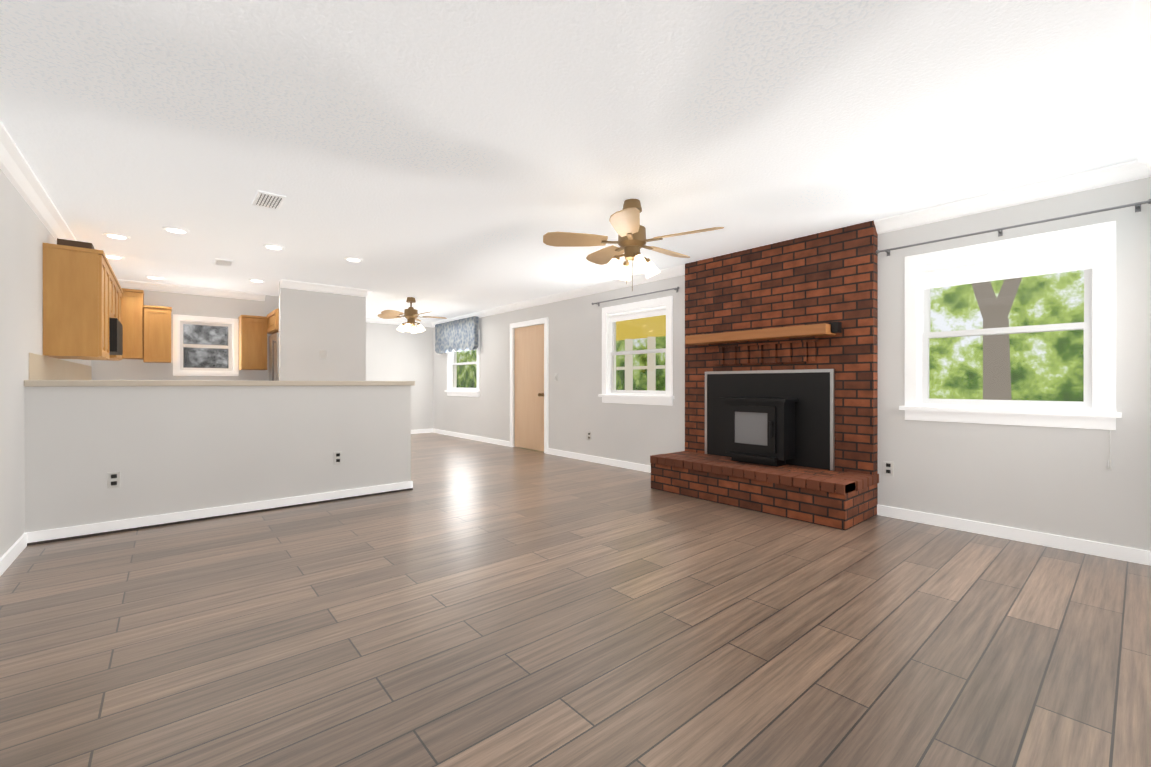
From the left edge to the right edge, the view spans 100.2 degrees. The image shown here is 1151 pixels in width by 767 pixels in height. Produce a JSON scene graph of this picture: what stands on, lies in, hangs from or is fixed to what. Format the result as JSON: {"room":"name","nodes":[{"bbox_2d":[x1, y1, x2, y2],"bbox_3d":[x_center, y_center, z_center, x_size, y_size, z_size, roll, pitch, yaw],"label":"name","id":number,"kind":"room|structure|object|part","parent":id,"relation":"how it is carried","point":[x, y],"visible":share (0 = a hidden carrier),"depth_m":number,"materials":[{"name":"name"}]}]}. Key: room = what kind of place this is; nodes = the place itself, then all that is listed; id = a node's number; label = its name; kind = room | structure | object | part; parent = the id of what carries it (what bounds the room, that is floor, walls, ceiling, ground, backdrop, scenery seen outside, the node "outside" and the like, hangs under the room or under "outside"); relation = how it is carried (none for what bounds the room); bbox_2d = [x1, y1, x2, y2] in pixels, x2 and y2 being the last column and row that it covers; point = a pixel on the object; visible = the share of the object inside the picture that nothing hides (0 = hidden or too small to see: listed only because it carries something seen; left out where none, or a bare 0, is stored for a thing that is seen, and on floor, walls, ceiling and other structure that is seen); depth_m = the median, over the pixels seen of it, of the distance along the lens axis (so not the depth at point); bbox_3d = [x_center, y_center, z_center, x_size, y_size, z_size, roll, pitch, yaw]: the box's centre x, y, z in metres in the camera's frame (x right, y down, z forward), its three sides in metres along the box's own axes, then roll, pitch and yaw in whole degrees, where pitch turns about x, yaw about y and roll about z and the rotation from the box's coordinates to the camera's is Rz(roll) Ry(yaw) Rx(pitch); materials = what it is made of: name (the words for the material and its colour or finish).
{"room":"living room","nodes":[
{"label":"living room","id":0,"kind":"room"},
{"bbox_2d":[0,169,90,557],"bbox_3d":[-3.401,-0.123,2.747,0.150,2.450,9.030,0,0,-40],"label":"wall","id":1,"kind":"structure","parent":0,"point":[25,234],"depth_m":3.08,"materials":[{"name":"paint"}]},
{"bbox_2d":[0,532,31,575],"bbox_3d":[-2.139,1.060,1.386,0.014,0.085,4.960,0,0,-40],"label":"baseboard","id":2,"kind":"structure","parent":1,"relation":"attached to","point":[19,545],"depth_m":3.00,"materials":[{"name":"white wood"}]},
{"bbox_2d":[0,121,76,240],"bbox_3d":[-3.310,-1.301,2.823,0.090,0.095,8.730,0,0,-40],"label":"crown molding","id":3,"kind":"structure","parent":1,"relation":"attached to","point":[18,172],"depth_m":3.16,"materials":[{"name":"white wood"}]},
{"bbox_2d":[29,353,91,379],"bbox_3d":[-4.995,-0.029,4.746,0.003,0.378,3.611,0,0,-40],"label":"backsplash","id":4,"kind":"structure","parent":1,"relation":"attached to","point":[41,367],"depth_m":4.16,"materials":[{"name":"beige tile"}]},
{"bbox_2d":[43,243,110,359],"bbox_3d":[-4.238,-0.657,4.115,0.337,0.875,0.710,0,0,-40],"label":"upper cabinet","id":5,"kind":"object","parent":1,"relation":"attached to","point":[75,302],"visible":1,"depth_m":3.86,"materials":[{"name":"brown wood"}]},
{"bbox_2d":[57,238,94,248],"bbox_3d":[-4.182,-1.135,4.031,0.200,0.078,0.200,0,0,-40],"label":"box","id":6,"kind":"object","parent":5,"relation":"on","point":[65,242],"visible":0.43,"depth_m":3.96,"materials":[{"name":"brown"}]},
{"bbox_2d":[81,282,122,360],"bbox_3d":[-5.236,-0.683,5.291,0.337,0.825,0.826,0,0,-40],"label":"upper cabinet","id":7,"kind":"object","parent":1,"relation":"attached to","point":[119,291],"visible":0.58,"depth_m":5.37,"materials":[{"name":"brown wood"}]},
{"bbox_2d":[109,267,117,317],"bbox_3d":[-4.718,-0.857,4.681,0.337,0.475,0.786,0,0,-40],"label":"upper cabinet","id":8,"kind":"object","parent":1,"relation":"attached to","point":[113,280],"visible":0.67,"depth_m":4.74,"materials":[{"name":"brown wood"}]},
{"bbox_2d":[109,318,122,354],"bbox_3d":[-4.701,-0.457,4.692,0.376,0.315,0.740,0,0,-40],"label":"microwave","id":9,"kind":"object","parent":8,"relation":"attached to","point":[115,336],"visible":0.36,"depth_m":4.53,"materials":[{"name":"black"}]},
{"bbox_2d":[91,288,278,380],"bbox_3d":[-5.152,-0.127,7.084,3.090,2.450,0.150,0,0,-40],"label":"wall","id":10,"kind":"structure","parent":0,"point":[188,305],"depth_m":6.74,"materials":[{"name":"paint"}]},
{"bbox_2d":[122,288,143,359],"bbox_3d":[-5.801,-0.761,6.210,0.340,0.880,0.337,0,0,-40],"label":"upper cabinet","id":11,"kind":"object","parent":10,"relation":"attached to","point":[132,310],"visible":0.52,"depth_m":6.14,"materials":[{"name":"brown wood"}]},
{"bbox_2d":[143,305,171,362],"bbox_3d":[-5.566,-0.646,6.409,0.286,0.730,0.337,0,0,-40],"label":"upper cabinet","id":12,"kind":"object","parent":10,"relation":"attached to","point":[156,334],"visible":1,"depth_m":6.29,"materials":[{"name":"brown wood"}]},
{"bbox_2d":[117,279,264,300],"bbox_3d":[-5.379,-1.304,6.733,1.750,0.095,0.090,0,0,-40],"label":"crown molding","id":13,"kind":"structure","parent":10,"relation":"attached to","point":[131,284],"depth_m":6.71,"materials":[{"name":"white wood"}]},
{"bbox_2d":[173,314,237,375],"bbox_3d":[-5.317,-0.531,6.931,0.740,0.840,0.170,0,0,-40],"label":"kitchen window","id":14,"kind":"structure","parent":10,"relation":"in","point":[179,321],"depth_m":6.88,"materials":[{"name":"white wood"}]},
{"bbox_3d":[-5.322,-0.531,6.937,0.600,0.700,0.063,0,0,-40],"label":"sash","id":15,"kind":"part","parent":14,"relation":"part of","materials":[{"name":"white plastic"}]},
{"bbox_3d":[-5.322,-0.531,6.937,0.516,0.616,0.037,0,0,-40],"label":"glass","id":16,"kind":"part","parent":14,"relation":"part of","materials":[{"name":"grey glass"}]},
{"bbox_2d":[239,315,266,369],"bbox_3d":[-4.754,-0.592,7.098,0.325,0.780,0.337,0,0,-40],"label":"upper cabinet","id":17,"kind":"object","parent":10,"relation":"attached to","point":[252,342],"visible":0.96,"depth_m":6.98,"materials":[{"name":"brown wood"}]},
{"bbox_2d":[267,309,278,333],"bbox_3d":[-4.089,-0.876,7.021,0.610,0.290,0.760,0,0,-40],"label":"upper cabinet","id":18,"kind":"object","parent":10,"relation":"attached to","point":[273,322],"visible":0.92,"depth_m":6.72,"materials":[{"name":"brown wood"}]},
{"bbox_2d":[24,380,414,532],"bbox_3d":[-2.760,0.538,4.199,2.705,1.125,0.205,0,0,-40],"label":"wall","id":19,"kind":"structure","parent":0,"point":[168,446],"depth_m":3.87,"materials":[{"name":"paint"}]},
{"bbox_2d":[107,471,120,487],"bbox_3d":[-3.410,0.711,3.554,0.072,0.115,0.008,0,0,-40],"label":"outlet","id":20,"kind":"object","parent":19,"relation":"attached to","point":[113,479],"visible":1,"depth_m":3.55,"materials":[{"name":"white plastic"}]},
{"bbox_2d":[27,481,412,545],"bbox_3d":[-2.723,1.058,4.138,2.684,0.085,0.046,0,0,-40],"label":"baseboard","id":21,"kind":"structure","parent":19,"relation":"attached to","point":[74,532],"depth_m":3.88,"materials":[{"name":"white"}]},
{"bbox_2d":[334,451,341,463],"bbox_3d":[-2.243,0.700,4.544,0.072,0.115,0.008,0,0,-40],"label":"outlet","id":22,"kind":"object","parent":19,"relation":"attached to","point":[338,457],"visible":1,"depth_m":4.54,"materials":[{"name":"white plastic"}]},
{"bbox_2d":[279,281,365,380],"bbox_3d":[-3.492,-0.126,6.688,1.070,2.450,0.120,0,0,-40],"label":"wall","id":23,"kind":"structure","parent":0,"point":[312,324],"depth_m":6.61,"materials":[{"name":"paint"}]},
{"bbox_2d":[320,350,326,358],"bbox_3d":[-3.467,-0.401,6.620,0.090,0.120,0.016,0,0,-40],"label":"light switch","id":24,"kind":"object","parent":23,"relation":"attached to","point":[323,354],"visible":1,"depth_m":6.62,"materials":[{"name":"white plastic"}]},
{"bbox_2d":[280,279,367,296],"bbox_3d":[-3.435,-1.304,6.598,1.040,0.095,0.090,0,0,-40],"label":"crown molding","id":25,"kind":"structure","parent":23,"relation":"attached to","point":[290,284],"depth_m":6.57,"materials":[{"name":"white wood"}]},
{"bbox_2d":[366,322,432,429],"bbox_3d":[-4.133,-0.129,10.111,2.620,2.450,0.150,0,0,-40],"label":"wall","id":26,"kind":"structure","parent":0,"point":[393,353],"depth_m":10.43,"materials":[{"name":"paint"}]},
{"bbox_2d":[366,317,431,326],"bbox_3d":[-4.070,-1.306,10.006,2.160,0.095,0.090,0,0,-40],"label":"crown molding","id":27,"kind":"structure","parent":26,"relation":"attached to","point":[368,319],"depth_m":10.16,"materials":[{"name":"white wood"}]},
{"bbox_2d":[411,429,431,432],"bbox_3d":[-4.095,1.054,10.037,2.280,0.085,0.014,0,0,-40],"label":"baseboard","id":28,"kind":"structure","parent":26,"relation":"attached to","point":[419,430],"depth_m":10.63,"materials":[{"name":"white wood"}]},
{"bbox_2d":[0,0,1137,321],"bbox_3d":[-1.860,-1.400,5.134,5.590,0.100,10.680,0,0,-40],"label":"ceiling","id":29,"kind":"structure","parent":0,"point":[446,158],"depth_m":2.49,"materials":[{"name":"white paint"}]},
{"bbox_2d":[105,254,124,258],"bbox_3d":[-4.903,-1.342,5.097,0.190,0.016,0.190,0,0,-40],"label":"recessed light","id":30,"kind":"object","parent":29,"relation":"in","point":[111,256],"visible":0.77,"depth_m":5.08,"materials":[{"name":"white"}]},
{"bbox_2d":[102,232,130,239],"bbox_3d":[-4.182,-1.341,4.385,0.190,0.016,0.190,0,0,-40],"label":"recessed light","id":31,"kind":"object","parent":29,"relation":"in","point":[116,235],"visible":1,"depth_m":4.36,"materials":[{"name":"white"}]},
{"bbox_2d":[145,275,163,278],"bbox_3d":[-5.338,-1.343,6.105,0.190,0.016,0.190,0,0,-40],"label":"recessed light","id":32,"kind":"object","parent":29,"relation":"in","point":[153,277],"visible":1,"depth_m":6.06,"materials":[{"name":"white"}]},
{"bbox_2d":[162,226,189,233],"bbox_3d":[-3.500,-1.341,4.216,0.190,0.016,0.190,0,0,-40],"label":"recessed light","id":33,"kind":"object","parent":29,"relation":"in","point":[172,229],"visible":1,"depth_m":4.19,"materials":[{"name":"white"}]},
{"bbox_2d":[213,258,234,266],"bbox_3d":[-3.911,-1.343,5.349,0.170,0.013,0.320,0,0,-40],"label":"ceiling vent","id":34,"kind":"object","parent":29,"relation":"in","point":[223,262],"visible":1,"depth_m":5.32,"materials":[{"name":"white metal"}]},
{"bbox_2d":[248,279,264,281],"bbox_3d":[-4.167,-1.343,6.285,0.190,0.016,0.190,0,0,-40],"label":"recessed light","id":35,"kind":"object","parent":29,"relation":"in","point":[256,280],"visible":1,"depth_m":6.25,"materials":[{"name":"white"}]},
{"bbox_2d":[252,190,285,209],"bbox_3d":[-2.251,-1.342,3.531,0.170,0.013,0.320,0,0,-40],"label":"ceiling vent","id":36,"kind":"object","parent":29,"relation":"in","point":[268,200],"visible":1,"depth_m":3.51,"materials":[{"name":"white metal"}]},
{"bbox_2d":[262,244,284,249],"bbox_3d":[-2.968,-1.341,4.732,0.190,0.016,0.190,0,0,-40],"label":"recessed light","id":37,"kind":"object","parent":29,"relation":"in","point":[274,246],"visible":1,"depth_m":4.70,"materials":[{"name":"white"}]},
{"bbox_2d":[344,257,362,261],"bbox_3d":[-2.404,-1.342,5.211,0.190,0.016,0.190,0,0,-40],"label":"recessed light","id":38,"kind":"object","parent":29,"relation":"in","point":[354,259],"visible":1,"depth_m":5.18,"materials":[{"name":"white"}]},
{"bbox_2d":[377,297,446,332],"bbox_3d":[-2.564,-1.076,7.567,1.067,0.550,1.043,0,0,-40],"label":"fan","id":39,"kind":"object","parent":29,"relation":"hanging from","point":[411,315],"visible":1,"depth_m":7.54,"materials":[{"name":"brown wood"}]},
{"bbox_2d":[543,199,723,290],"bbox_3d":[0.451,-1.012,3.601,1.230,0.672,1.279,0,0,-40],"label":"fan","id":40,"kind":"object","parent":29,"relation":"hanging from","point":[629,229],"visible":1,"depth_m":3.51,"materials":[{"name":"brown wood"}]},
{"bbox_2d":[0,432,1150,766],"bbox_3d":[-1.860,1.150,5.136,5.590,0.100,10.680,0,0,-40],"label":"floor","id":41,"kind":"structure","parent":0,"point":[464,602],"depth_m":2.09,"materials":[{"name":"wood"}]},
{"bbox_2d":[269,332,278,380],"bbox_3d":[-4.042,0.196,7.061,0.787,1.795,0.720,0,0,-40],"label":"fridge","id":42,"kind":"object","parent":41,"relation":"on","point":[273,357],"visible":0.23,"depth_m":6.65,"materials":[{"name":"silver metal"}]},
{"bbox_3d":[-4.143,0.124,6.608,0.047,1.450,0.024,0,0,-40],"label":"handle","id":43,"kind":"part","parent":42,"relation":"part of","materials":[{"name":"silver metal"}]},
{"bbox_2d":[650,220,878,530],"bbox_3d":[1.662,-0.124,4.533,0.692,2.448,1.914,0,0,-40],"label":"fireplace","id":44,"kind":"object","parent":41,"relation":"on","point":[781,379],"visible":1,"depth_m":4.38,"materials":[{"name":"brick"}]},
{"bbox_3d":[1.656,0.420,4.537,0.008,0.300,0.340,0,0,-40],"label":"insert glass","id":45,"kind":"part","parent":44,"relation":"part of","materials":[{"name":"grey glass"}]},
{"bbox_3d":[1.830,0.315,4.698,0.026,0.886,1.316,0,0,-40],"label":"insert trim","id":46,"kind":"part","parent":44,"relation":"part of","materials":[{"name":"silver metal"}]},
{"bbox_2d":[433,177,1150,550],"bbox_3d":[0.214,-0.126,6.894,0.150,2.450,10.680,0,0,-40],"label":"wall","id":47,"kind":"structure","parent":0,"point":[1061,481],"depth_m":3.66,"materials":[{"name":"paint"}]},
{"bbox_2d":[445,329,479,396],"bbox_3d":[-2.242,-0.388,9.741,0.215,1.290,1.410,0,0,-40],"label":"window","id":48,"kind":"structure","parent":47,"relation":"in","point":[450,391],"depth_m":9.95,"materials":[{"name":"white wood"}]},
{"bbox_2d":[435,316,478,353],"bbox_3d":[-2.421,-0.948,9.700,0.090,0.630,1.730,0,0,-40],"label":"valance","id":49,"kind":"object","parent":48,"relation":"attached to","point":[459,335],"visible":1,"depth_m":9.53,"materials":[{"name":"fabric"}]},
{"bbox_3d":[-2.218,-0.403,9.761,0.063,1.060,1.160,0,0,-40],"label":"window sash","id":50,"kind":"part","parent":48,"relation":"part of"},
{"bbox_3d":[-2.218,-0.403,9.761,0.037,0.976,1.076,0,0,-40],"label":"glass","id":51,"kind":"part","parent":48,"relation":"part of","materials":[{"name":"clear glass"}]},
{"bbox_2d":[432,429,509,446],"bbox_3d":[-2.167,1.054,9.576,0.014,0.085,3.210,0,0,-40],"label":"baseboard","id":52,"kind":"structure","parent":47,"relation":"attached to","point":[489,440],"depth_m":9.35,"materials":[{"name":"white"}]},
{"bbox_2d":[510,318,547,453],"bbox_3d":[-0.782,0.033,7.938,0.020,2.130,1.080,0,0,-40],"label":"door frame","id":53,"kind":"structure","parent":47,"relation":"attached to","point":[531,322],"depth_m":7.58,"materials":[{"name":"white wood"}]},
{"bbox_2d":[515,324,543,451],"bbox_3d":[-0.784,0.069,7.936,0.146,2.034,0.912,0,0,-40],"label":"back door","id":54,"kind":"structure","parent":47,"relation":"in","point":[529,387],"depth_m":7.96,"materials":[{"name":"brown wood"}]},
{"bbox_2d":[432,264,684,326],"bbox_3d":[-0.980,-1.305,8.116,0.090,0.095,6.970,0,0,-40],"label":"crown molding","id":55,"kind":"structure","parent":47,"relation":"attached to","point":[678,270],"depth_m":6.89,"materials":[{"name":"white wood"}]},
{"bbox_2d":[587,432,590,439],"bbox_3d":[0.193,0.739,6.798,0.008,0.115,0.072,0,0,-40],"label":"electrical outlet","id":56,"kind":"object","parent":47,"relation":"attached to","point":[588,435],"visible":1,"depth_m":6.80,"materials":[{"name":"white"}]},
{"bbox_2d":[548,448,650,472],"bbox_3d":[0.436,1.056,6.506,0.014,0.085,2.680,0,0,-40],"label":"baseboard","id":57,"kind":"structure","parent":47,"relation":"attached to","point":[629,465],"depth_m":6.57,"materials":[{"name":"white"}]},
{"bbox_2d":[592,287,678,305],"bbox_3d":[0.727,-1.093,6.109,0.080,0.055,1.490,0,0,-40],"label":"curtain rod","id":58,"kind":"object","parent":47,"relation":"attached to","point":[598,303],"visible":1,"depth_m":6.00,"materials":[{"name":"silver metal"}]},
{"bbox_2d":[598,296,673,405],"bbox_3d":[0.794,-0.386,6.160,0.215,1.290,1.240,0,0,-40],"label":"window","id":59,"kind":"structure","parent":47,"relation":"in","point":[667,398],"depth_m":6.17,"materials":[{"name":"white wood"}]},
{"bbox_2d":[608,306,665,321],"bbox_3d":[0.777,-0.879,6.145,0.038,0.100,0.986,0,0,-40],"label":"window blind","id":60,"kind":"object","parent":59,"relation":"attached to","point":[659,311],"visible":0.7,"depth_m":6.12,"materials":[{"name":"white"}]},
{"bbox_3d":[0.818,-0.401,6.180,0.063,1.060,0.990,0,0,-40],"label":"window sash","id":61,"kind":"part","parent":59,"relation":"part of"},
{"bbox_3d":[0.818,-0.401,6.180,0.037,0.976,0.906,0,0,-40],"label":"glass","id":62,"kind":"part","parent":59,"relation":"part of","materials":[{"name":"clear glass"}]},
{"bbox_2d":[883,461,892,475],"bbox_3d":[2.586,0.701,3.976,0.008,0.115,0.072,0,0,-40],"label":"electrical outlet","id":63,"kind":"object","parent":47,"relation":"attached to","point":[887,467],"visible":1,"depth_m":3.98,"materials":[{"name":"white plastic"}]},
{"bbox_2d":[874,161,1143,233],"bbox_3d":[2.962,-1.301,3.467,0.090,0.095,1.420,0,0,-40],"label":"crown molding","id":64,"kind":"structure","parent":47,"relation":"attached to","point":[1119,173],"depth_m":3.35,"materials":[{"name":"white wood"}]},
{"bbox_2d":[899,221,1121,429],"bbox_3d":[3.064,-0.364,3.483,0.215,1.310,1.180,0,0,-40],"label":"window","id":65,"kind":"structure","parent":47,"relation":"in","point":[1103,414],"depth_m":3.34,"materials":[{"name":"white wood"}]},
{"bbox_3d":[3.088,-0.379,3.503,0.037,0.996,0.846,0,0,-40],"label":"glass","id":66,"kind":"part","parent":65,"relation":"part of","materials":[{"name":"clear glass"}]},
{"bbox_2d":[921,242,1092,289],"bbox_3d":[3.047,-0.832,3.468,0.038,0.170,0.926,0,0,-40],"label":"window blind","id":67,"kind":"object","parent":65,"relation":"attached to","point":[1057,260],"visible":1,"depth_m":3.42,"materials":[{"name":"white fabric"}]},
{"bbox_3d":[3.088,-0.379,3.503,0.063,1.080,0.930,0,0,-40],"label":"window sash","id":68,"kind":"part","parent":65,"relation":"part of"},
{"bbox_2d":[1107,430,1111,469],"bbox_3d":[3.372,0.332,3.036,0.020,0.420,0.020,0,0,-40],"label":"blind cord","id":69,"kind":"object","parent":65,"relation":"hanging from","point":[1109,464],"visible":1,"depth_m":3.03,"materials":[{"name":"white plastic"}]},
{"bbox_2d":[876,199,1150,255],"bbox_3d":[2.988,-1.081,3.443,0.080,0.055,1.480,0,0,-40],"label":"curtain rod","id":70,"kind":"object","parent":47,"relation":"attached to","point":[1136,205],"visible":1,"depth_m":3.30,"materials":[{"name":"silver metal"}]},
{"bbox_2d":[877,505,1150,565],"bbox_3d":[3.010,1.059,3.471,0.014,0.085,1.480,0,0,-40],"label":"baseboard","id":71,"kind":"structure","parent":47,"relation":"attached to","point":[1117,552],"depth_m":3.34,"materials":[{"name":"white wood"}]},
{"bbox_2d":[1132,0,1150,179],"bbox_3d":[1.513,-1.300,1.249,5.170,0.095,0.090,0,0,-40],"label":"crown molding","id":72,"kind":"structure","parent":47,"relation":"attached to","point":[1142,166],"depth_m":2.13,"materials":[{"name":"white"}]},
{"label":"outside","id":73,"kind":"structure","parent":0,"visible":0},
{"bbox_2d":[929,270,1083,401],"bbox_3d":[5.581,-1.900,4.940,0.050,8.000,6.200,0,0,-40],"label":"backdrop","id":74,"kind":"structure","parent":73,"point":[1063,385],"depth_m":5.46,"materials":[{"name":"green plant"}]},
{"bbox_3d":[-0.008,1.746,11.217,5.060,0.700,27.000,0,0,-40],"label":"ground","id":75,"kind":"structure","parent":73,"visible":0},
{"bbox_2d":[616,315,665,390],"bbox_3d":[0.830,0.053,8.255,2.510,2.590,5.000,0,0,-40],"label":"porch","id":76,"kind":"object","parent":75,"relation":"on","point":[651,365],"depth_m":9.31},
{"bbox_2d":[971,277,1021,399],"bbox_3d":[4.413,-0.456,4.737,0.293,4.115,1.556,0,0,-40],"label":"trunk","id":77,"kind":"object","parent":75,"relation":"on","point":[1003,382],"depth_m":4.82,"materials":[{"name":"grey plant"}]},
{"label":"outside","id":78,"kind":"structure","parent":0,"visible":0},
{"bbox_2d":[183,324,227,367],"bbox_3d":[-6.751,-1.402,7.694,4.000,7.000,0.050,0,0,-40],"label":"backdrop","id":79,"kind":"structure","parent":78,"point":[204,355],"depth_m":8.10,"materials":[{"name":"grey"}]},
{"bbox_2d":[457,336,665,390],"bbox_3d":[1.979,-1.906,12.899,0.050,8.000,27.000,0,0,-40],"label":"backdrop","id":80,"kind":"structure","parent":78,"point":[471,377],"depth_m":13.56,"materials":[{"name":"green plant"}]}
]}

